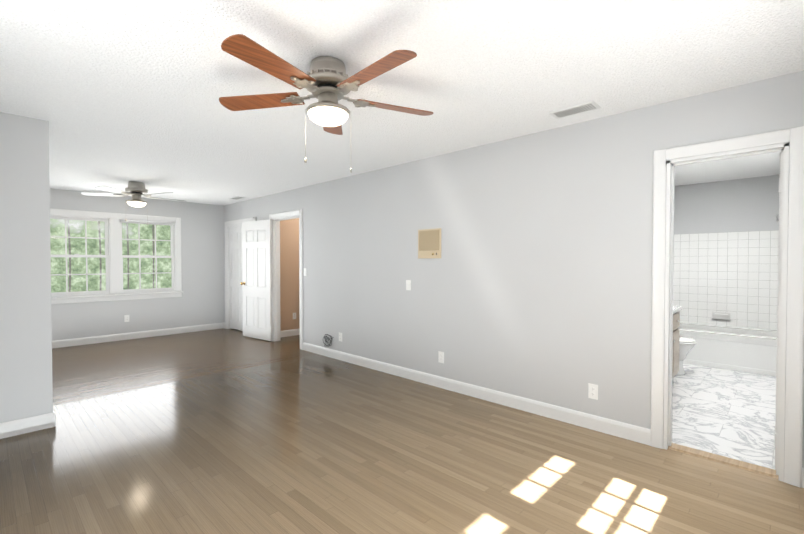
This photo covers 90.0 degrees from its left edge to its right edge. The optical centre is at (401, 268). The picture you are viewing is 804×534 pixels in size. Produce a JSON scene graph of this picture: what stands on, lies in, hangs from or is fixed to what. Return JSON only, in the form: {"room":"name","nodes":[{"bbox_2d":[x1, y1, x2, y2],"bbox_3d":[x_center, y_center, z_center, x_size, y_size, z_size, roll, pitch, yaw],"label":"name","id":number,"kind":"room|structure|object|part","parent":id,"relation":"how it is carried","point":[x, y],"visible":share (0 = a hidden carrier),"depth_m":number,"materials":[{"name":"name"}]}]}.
{"room":"empty bedroom","nodes":[
{"label":"empty bedroom","id":0,"kind":"room"},
{"bbox_2d":[0,112,52,422],"bbox_3d":[-3.184,0.055,2.903,0.120,2.440,0.970,1,1,44],"label":"wall","id":1,"kind":"structure","parent":0,"point":[26,386],"depth_m":3.10,"materials":[{"name":"grey paint"}]},
{"bbox_2d":[50,188,223,340],"bbox_3d":[-4.990,-0.008,6.595,0.120,2.440,4.040,1,1,44],"label":"wall","id":2,"kind":"structure","parent":0,"point":[200,301],"depth_m":7.29,"materials":[{"name":"grey paint"}]},
{"bbox_2d":[50,208,183,303],"bbox_3d":[-4.815,-0.196,6.729,0.182,1.460,2.070,1,1,44],"label":"window","id":3,"kind":"structure","parent":2,"relation":"in","point":[106,256],"depth_m":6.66,"materials":[{"name":"white wood"}]},
{"bbox_2d":[120,220,174,225],"bbox_3d":[-4.432,-0.778,7.036,0.044,0.094,0.831,1,1,44],"label":"roller blind","id":4,"kind":"object","parent":3,"relation":"attached to","point":[146,222],"visible":0.98,"depth_m":6.99,"materials":[{"name":"white"}]},
{"bbox_2d":[124,315,128,321],"bbox_3d":[-4.680,0.848,6.840,0.009,0.116,0.071,1,1,44],"label":"electrical outlet","id":5,"kind":"object","parent":2,"relation":"attached to","point":[126,318],"visible":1,"depth_m":6.83,"materials":[{"name":"white plastic"}]},
{"bbox_2d":[280,218,299,330],"bbox_3d":[-1.177,-0.034,8.085,0.120,2.440,3.150,1,1,44],"label":"wall","id":6,"kind":"structure","parent":0,"point":[289,267],"depth_m":7.14,"materials":[{"name":"beige paint"}]},
{"bbox_2d":[0,328,803,533],"bbox_3d":[-0.511,1.267,5.002,8.820,0.064,7.910,1,1,44],"label":"floor","id":7,"kind":"structure","parent":0,"point":[316,444],"depth_m":2.72,"materials":[{"name":"brown wood"}]},
{"bbox_2d":[672,306,681,378],"bbox_3d":[2.429,0.786,4.183,0.634,0.926,1.160,1,1,44],"label":"bathroom vanity","id":8,"kind":"object","parent":7,"relation":"on","point":[676,336],"visible":0.17,"depth_m":4.23,"materials":[{"name":"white wood"}]},
{"bbox_2d":[676,337,695,374],"bbox_3d":[3.126,0.852,4.853,0.698,0.771,0.430,1,1,44],"label":"toilet","id":9,"kind":"object","parent":7,"relation":"on","point":[686,345],"visible":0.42,"depth_m":4.63,"materials":[{"name":"white ceramic"}]},
{"bbox_2d":[678,322,776,375],"bbox_3d":[4.121,1.011,5.319,1.496,0.435,0.770,1,1,44],"label":"bathtub","id":10,"kind":"object","parent":7,"relation":"on","point":[751,350],"visible":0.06,"depth_m":4.95,"materials":[{"name":"white ceramic"}]},
{"bbox_2d":[0,0,803,205],"bbox_3d":[-0.511,-1.251,4.959,9.020,0.100,8.110,1,1,44],"label":"ceiling","id":11,"kind":"structure","parent":0,"point":[119,94],"depth_m":2.40,"materials":[{"name":"white paint"}]},
{"bbox_2d":[81,181,184,225],"bbox_3d":[-3.727,-0.913,5.717,1.274,0.600,1.243,1,1,44],"label":"fan","id":12,"kind":"object","parent":11,"relation":"hanging from","point":[136,191],"visible":1,"depth_m":5.59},
{"bbox_3d":[-3.747,-0.902,5.679,0.226,0.062,0.226,1,1,44],"label":"lamp shade","id":13,"kind":"part","parent":12,"relation":"part of","materials":[{"name":"white glass"}]},
{"bbox_2d":[229,196,245,199],"bbox_3d":[-2.877,-1.229,7.014,0.320,0.014,0.160,1,1,44],"label":"ceiling vent","id":14,"kind":"object","parent":11,"relation":"in","point":[236,197],"visible":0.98,"depth_m":6.96,"materials":[{"name":"white metal"}]},
{"bbox_2d":[219,34,432,172],"bbox_3d":[-0.391,-0.849,2.234,1.239,0.610,1.275,1,1,44],"label":"fan","id":15,"kind":"object","parent":11,"relation":"hanging from","point":[327,82],"visible":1,"depth_m":2.17,"materials":[{"name":"brown wood"}]},
{"bbox_3d":[-0.417,-1.003,2.269,0.136,0.022,0.136,1,1,44],"label":"motor","id":16,"kind":"part","parent":15,"relation":"part of","materials":[{"name":"black metal"}]},
{"bbox_3d":[-0.417,-0.843,2.271,0.226,0.062,0.226,1,1,44],"label":"lamp shade","id":17,"kind":"part","parent":15,"relation":"part of","materials":[{"name":"white glass"}]},
{"bbox_3d":[-0.422,-0.739,2.272,0.176,0.389,0.215,1,1,44],"label":"cord","id":18,"kind":"part","parent":15,"relation":"part of","materials":[{"name":"silver metal"}]},
{"bbox_2d":[548,101,600,118],"bbox_3d":[1.267,-1.159,2.957,0.320,0.014,0.160,1,1,44],"label":"ceiling vent","id":19,"kind":"object","parent":11,"relation":"in","point":[577,109],"visible":0.94,"depth_m":2.94,"materials":[{"name":"white metal"}]},
{"bbox_2d":[224,70,803,467],"bbox_3d":[-0.411,0.018,5.085,8.820,2.440,0.120,1,1,44],"label":"wall","id":20,"kind":"structure","parent":0,"point":[534,282],"depth_m":3.59,"materials":[{"name":"grey paint"}]},
{"bbox_2d":[229,226,242,330],"bbox_3d":[-2.989,0.185,7.532,1.098,1.980,0.080,1,1,44],"label":"bifold closet door","id":21,"kind":"structure","parent":20,"relation":"in","point":[236,301],"depth_m":7.75,"materials":[{"name":"white wood"}]},
{"bbox_2d":[240,219,272,340],"bbox_3d":[-2.504,0.190,6.859,0.828,2.010,0.198,1,1,44],"label":"hall door","id":22,"kind":"structure","parent":20,"relation":"in","point":[257,281],"depth_m":6.84,"materials":[{"name":"white wood"}]},
{"bbox_2d":[323,334,333,346],"bbox_3d":[-1.025,1.008,5.582,0.215,0.197,0.035,1,1,44],"label":"bundle","id":23,"kind":"object","parent":20,"relation":"attached to","point":[326,337],"visible":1,"depth_m":5.58,"materials":[{"name":"black"}]},
{"bbox_2d":[406,280,410,289],"bbox_3d":[0.068,0.187,4.533,0.071,0.116,0.019,1,1,44],"label":"light switch","id":24,"kind":"object","parent":20,"relation":"attached to","point":[408,284],"visible":1,"depth_m":4.53,"materials":[{"name":"white plastic"}]},
{"bbox_2d":[418,228,440,258],"bbox_3d":[0.288,-0.267,4.308,0.316,0.315,0.027,1,1,44],"label":"intercom","id":25,"kind":"object","parent":20,"relation":"attached to","point":[429,243],"visible":1,"depth_m":4.30,"materials":[{"name":"beige plastic"}]},
{"bbox_2d":[438,351,443,362],"bbox_3d":[0.411,0.932,4.224,0.071,0.116,0.009,1,1,44],"label":"electrical outlet","id":26,"kind":"object","parent":20,"relation":"attached to","point":[440,357],"visible":1,"depth_m":4.22,"materials":[{"name":"white plastic"}]},
{"bbox_2d":[588,383,597,399],"bbox_3d":[1.508,0.970,3.172,0.071,0.116,0.009,1,1,44],"label":"electrical outlet","id":27,"kind":"object","parent":20,"relation":"attached to","point":[592,391],"visible":1,"depth_m":3.17,"materials":[{"name":"white plastic"}]},
{"bbox_2d":[668,443,778,478],"bbox_3d":[2.129,1.273,2.691,0.610,0.012,0.110,1,1,44],"label":"threshold","id":28,"kind":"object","parent":20,"relation":"attached to","point":[766,471],"depth_m":2.65,"materials":[{"name":"brown wood"}]},
{"bbox_2d":[775,152,780,468],"bbox_3d":[2.573,0.261,2.725,0.040,2.010,0.622,1,1,44],"label":"bathroom door","id":29,"kind":"structure","parent":20,"relation":"in","point":[778,310],"depth_m":2.52,"materials":[{"name":"white wood"}]},
{"bbox_2d":[674,175,778,233],"bbox_3d":[4.437,0.008,5.632,1.520,2.440,0.120,1,1,44],"label":"wall","id":30,"kind":"structure","parent":0,"point":[744,204],"depth_m":5.50,"materials":[{"name":"grey paint"}]},
{"bbox_2d":[673,230,778,329],"bbox_3d":[4.393,0.164,5.588,1.520,1.330,0.008,1,1,44],"label":"wall tile","id":31,"kind":"structure","parent":30,"relation":"attached to","point":[735,274],"depth_m":5.50,"materials":[{"name":"white tile"}]},
{"bbox_2d":[712,311,729,320],"bbox_3d":[4.404,0.655,5.551,0.200,0.110,0.042,1,1,44],"label":"soap dish","id":32,"kind":"object","parent":31,"relation":"attached to","point":[720,315],"visible":1,"depth_m":5.55,"materials":[{"name":"white ceramic"}]},
{"bbox_3d":[-3.207,0.067,2.170,8.820,2.440,0.120,1,1,44],"label":"wall","id":33,"kind":"structure","parent":0,"visible":0},
{"bbox_2d":[0,411,55,438],"bbox_3d":[-3.127,1.218,2.898,0.035,0.114,0.955,1,1,44],"label":"baseboard","id":34,"kind":"structure","parent":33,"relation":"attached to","point":[35,423],"depth_m":3.11,"materials":[{"name":"white wood"}]},
{"bbox_2d":[52,322,224,347],"bbox_3d":[-4.884,1.154,6.618,0.030,0.114,3.890,1,1,44],"label":"baseboard","id":35,"kind":"structure","parent":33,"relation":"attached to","point":[150,333],"depth_m":6.89,"materials":[{"name":"white wood"}]},
{"bbox_2d":[281,328,299,336],"bbox_3d":[-1.169,1.130,8.015,0.015,0.114,3.030,1,1,44],"label":"baseboard","id":36,"kind":"structure","parent":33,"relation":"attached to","point":[293,332],"depth_m":7.16,"materials":[{"name":"white wood"}]},
{"bbox_2d":[303,342,650,445],"bbox_3d":[0.152,1.191,4.471,4.560,0.114,0.015,1,1,44],"label":"baseboard","id":37,"kind":"structure","parent":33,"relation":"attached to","point":[642,435],"depth_m":3.69,"materials":[{"name":"white wood"}]},
{"bbox_2d":[802,467,803,487],"bbox_3d":[2.482,1.229,2.237,0.375,0.114,0.015,1,1,44],"label":"baseboard","id":38,"kind":"structure","parent":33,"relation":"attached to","point":[802,467],"depth_m":2.36,"materials":[{"name":"white wood"}]},
{"label":"outside","id":39,"kind":"structure","parent":0,"visible":0},
{"bbox_2d":[50,219,171,292],"bbox_3d":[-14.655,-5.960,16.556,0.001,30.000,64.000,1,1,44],"label":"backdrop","id":40,"kind":"structure","parent":39,"point":[98,265],"depth_m":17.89,"materials":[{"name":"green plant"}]}
]}

